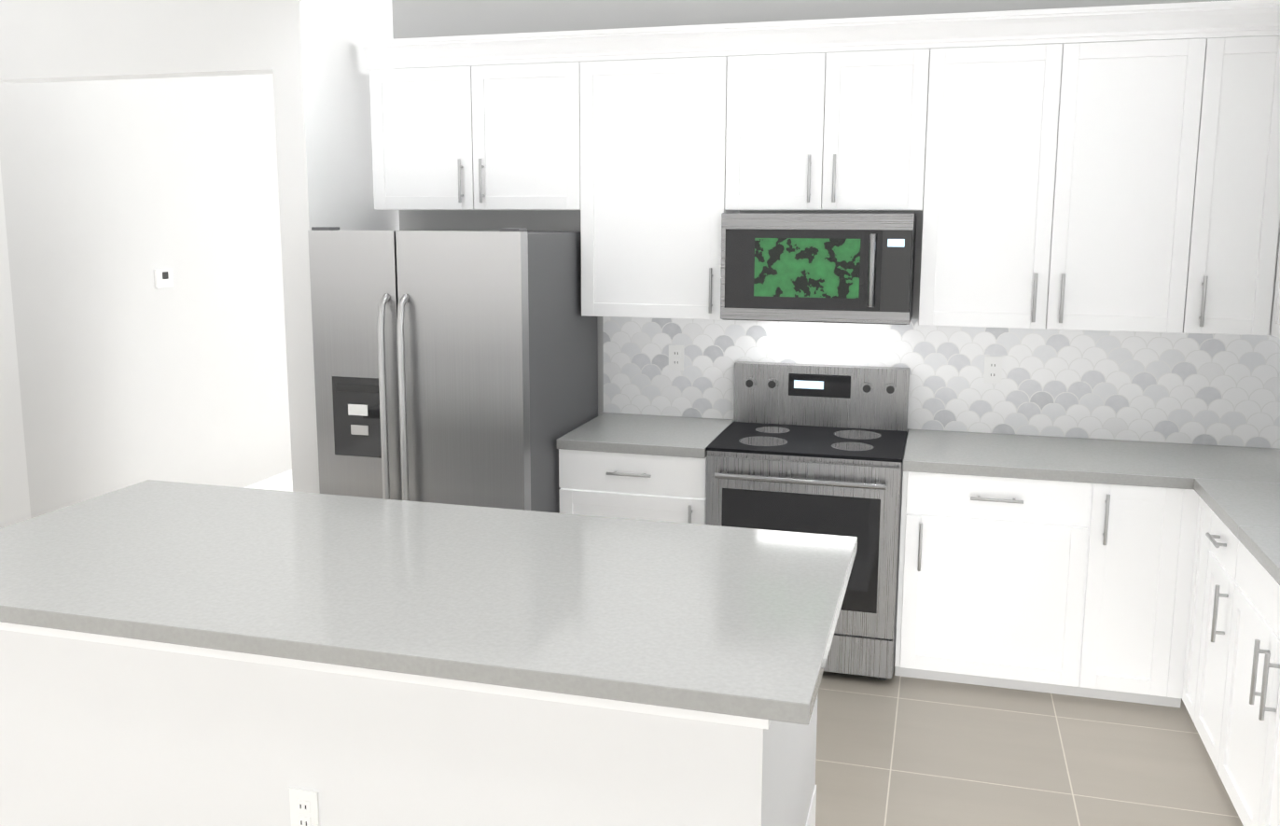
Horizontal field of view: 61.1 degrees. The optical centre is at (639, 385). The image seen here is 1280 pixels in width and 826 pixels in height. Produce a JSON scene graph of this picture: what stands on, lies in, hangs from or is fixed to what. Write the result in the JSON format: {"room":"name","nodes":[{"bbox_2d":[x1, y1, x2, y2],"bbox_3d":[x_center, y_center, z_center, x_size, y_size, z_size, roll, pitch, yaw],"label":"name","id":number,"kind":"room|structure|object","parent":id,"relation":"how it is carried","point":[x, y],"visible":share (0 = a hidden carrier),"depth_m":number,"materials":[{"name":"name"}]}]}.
{"room":"kitchen","nodes":[
{"label":"kitchen","id":0,"kind":"room"},
{"bbox_2d":[0,0,1278,528],"bbox_3d":[-1.313,-0.073,3.018,7.670,2.870,11.500,3,9,16],"label":"wall","id":1,"kind":"structure","parent":0,"point":[216,155],"depth_m":5.24,"materials":[{"name":"paint"}]},
{"bbox_2d":[153,268,173,288],"bbox_3d":[-2.623,-0.593,5.971,0.022,0.100,0.120,3,9,16],"label":"thermostat","id":2,"kind":"object","parent":1,"relation":"attached to","point":[163,277],"visible":1,"depth_m":5.95,"materials":[{"name":"white plastic"}]},
{"bbox_2d":[244,469,292,491],"bbox_3d":[-2.739,0.861,5.816,0.020,0.155,3.205,3,9,16],"label":"baseboard","id":3,"kind":"structure","parent":1,"relation":"attached to","point":[282,481],"depth_m":7.07,"materials":[{"name":"paint"}]},
{"bbox_2d":[367,55,584,212],"bbox_3d":[-0.692,-1.113,4.922,0.995,0.620,0.325,3,9,16],"label":"upper cabinet","id":4,"kind":"object","parent":1,"relation":"attached to","point":[506,135],"depth_m":4.76,"materials":[{"name":"paint"}]},
{"bbox_2d":[580,52,744,319],"bbox_3d":[0.091,-0.849,4.740,0.755,1.080,0.325,3,9,16],"label":"upper cabinet","id":5,"kind":"object","parent":1,"relation":"attached to","point":[662,140],"depth_m":4.58,"materials":[{"name":"paint"}]},
{"bbox_2d":[740,44,934,212],"bbox_3d":[0.783,-1.045,4.513,0.800,0.620,0.325,3,9,16],"label":"upper cabinet","id":6,"kind":"object","parent":1,"relation":"attached to","point":[833,130],"depth_m":4.34,"materials":[{"name":"paint"}]},
{"bbox_2d":[720,212,917,324],"bbox_3d":[0.748,-0.500,4.524,0.760,0.436,0.472,3,9,16],"label":"over-the-range microwave","id":7,"kind":"object","parent":6,"relation":"attached to","point":[856,268],"visible":1,"depth_m":4.34,"materials":[{"name":"silver metal"}]},
{"bbox_2d":[602,316,1279,448],"bbox_3d":[1.301,-0.046,4.691,3.060,0.484,0.008,3,9,16],"label":"tile backsplash","id":8,"kind":"structure","parent":1,"relation":"attached to","point":[1205,388],"depth_m":4.60,"materials":[{"name":"tile"}]},
{"bbox_2d":[668,345,683,370],"bbox_3d":[0.167,-0.129,4.993,0.072,0.116,0.008,3,9,16],"label":"outlet","id":9,"kind":"object","parent":8,"relation":"attached to","point":[675,357],"visible":1,"depth_m":4.99,"materials":[{"name":"white plastic"}]},
{"bbox_2d":[983,356,1002,383],"bbox_3d":[1.505,-0.067,4.621,0.072,0.116,0.008,3,9,16],"label":"outlet","id":10,"kind":"object","parent":8,"relation":"attached to","point":[993,369],"visible":1,"depth_m":4.62,"materials":[{"name":"white plastic"}]},
{"bbox_2d":[918,33,1184,332],"bbox_3d":[1.637,-0.778,4.311,1.094,1.080,0.325,3,9,16],"label":"upper cabinet","id":11,"kind":"object","parent":1,"relation":"attached to","point":[1092,175],"depth_m":4.16,"materials":[{"name":"paint"}]},
{"bbox_2d":[1162,26,1279,334],"bbox_3d":[2.221,-0.747,4.121,0.375,1.080,0.379,3,9,16],"label":"upper cabinet","id":12,"kind":"object","parent":1,"relation":"attached to","point":[1228,81],"depth_m":4.00,"materials":[{"name":"paint"}]},
{"bbox_2d":[1252,0,1279,338],"bbox_3d":[2.440,-0.740,3.711,0.427,1.195,0.429,3,9,16],"label":"upper cabinet","id":13,"kind":"object","parent":1,"relation":"attached to","point":[1267,322],"depth_m":3.98,"materials":[{"name":"paint"}]},
{"bbox_2d":[815,655,1243,825],"bbox_3d":[-1.317,1.375,3.244,7.670,0.060,11.500,3,9,16],"label":"floor","id":14,"kind":"structure","parent":0,"point":[897,750],"depth_m":3.71,"materials":[{"name":"tile"}]},
{"bbox_2d":[0,621,818,825],"bbox_3d":[-0.622,0.948,2.983,2.114,0.868,1.059,3,9,16],"label":"kitchen island","id":15,"kind":"object","parent":14,"relation":"on","point":[99,730],"visible":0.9,"depth_m":2.45,"materials":[{"name":"paint"}]},
{"bbox_2d":[0,479,857,724],"bbox_3d":[-0.703,0.490,2.942,2.455,0.044,1.140,3,9,16],"label":"island countertop","id":16,"kind":"structure","parent":15,"relation":"on","point":[741,621],"depth_m":2.69,"materials":[{"name":"stone"}]},
{"bbox_2d":[307,226,598,513],"bbox_3d":[-0.771,0.206,4.755,0.910,1.787,1.024,3,9,16],"label":"refrigerator","id":17,"kind":"object","parent":14,"relation":"on","point":[456,367],"visible":0.67,"depth_m":4.29,"materials":[{"name":"silver metal"}]},
{"bbox_2d":[558,448,706,524],"bbox_3d":[0.046,0.660,4.829,0.633,0.870,0.625,3,9,16],"label":"base cabinet","id":18,"kind":"object","parent":14,"relation":"on","point":[663,488],"depth_m":4.48,"materials":[{"name":"paint"}]},
{"bbox_2d":[556,412,733,458],"bbox_3d":[0.043,0.210,4.747,0.633,0.042,0.651,3,9,16],"label":"countertop","id":19,"kind":"structure","parent":18,"relation":"on","point":[624,433],"depth_m":4.60,"materials":[{"name":"stone"}]},
{"bbox_2d":[705,361,909,680],"bbox_3d":[0.710,0.543,4.568,0.766,1.185,0.717,3,9,16],"label":"range","id":20,"kind":"object","parent":14,"relation":"on","point":[809,448],"visible":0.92,"depth_m":4.31,"materials":[{"name":"silver metal"}]},
{"bbox_2d":[894,471,1114,698],"bbox_3d":[1.453,0.725,4.439,0.742,0.870,0.625,3,9,16],"label":"base cabinet","id":21,"kind":"object","parent":14,"relation":"on","point":[1073,588],"depth_m":4.14,"materials":[{"name":"paint"}]},
{"bbox_2d":[902,429,1191,488],"bbox_3d":[1.571,0.280,4.321,0.993,0.042,0.654,3,9,16],"label":"countertop","id":22,"kind":"structure","parent":21,"relation":"on","point":[1150,464],"depth_m":4.18,"materials":[{"name":"stone"}]},
{"bbox_2d":[1099,484,1198,707],"bbox_3d":[1.900,0.746,4.314,0.435,0.870,0.625,3,9,16],"label":"base cabinet","id":23,"kind":"object","parent":14,"relation":"on","point":[1153,529],"depth_m":4.00,"materials":[{"name":"paint"}]},
{"bbox_2d":[1182,495,1204,705],"bbox_3d":[2.273,0.835,3.748,0.625,0.870,0.263,3,9,16],"label":"base cabinet","id":24,"kind":"object","parent":14,"relation":"on","point":[1197,551],"depth_m":3.92,"materials":[{"name":"paint"}]},
{"bbox_2d":[1168,443,1279,584],"bbox_3d":[2.004,0.517,2.809,0.671,0.042,3.366,3,9,16],"label":"countertop","id":25,"kind":"structure","parent":24,"relation":"on","point":[1236,489],"depth_m":3.74,"materials":[{"name":"stone"}]},
{"bbox_2d":[1185,501,1279,816],"bbox_3d":[2.205,0.873,3.507,0.625,0.870,0.466,3,9,16],"label":"base cabinet","id":26,"kind":"object","parent":14,"relation":"on","point":[1231,696],"depth_m":3.33,"materials":[{"name":"paint"}]}
]}

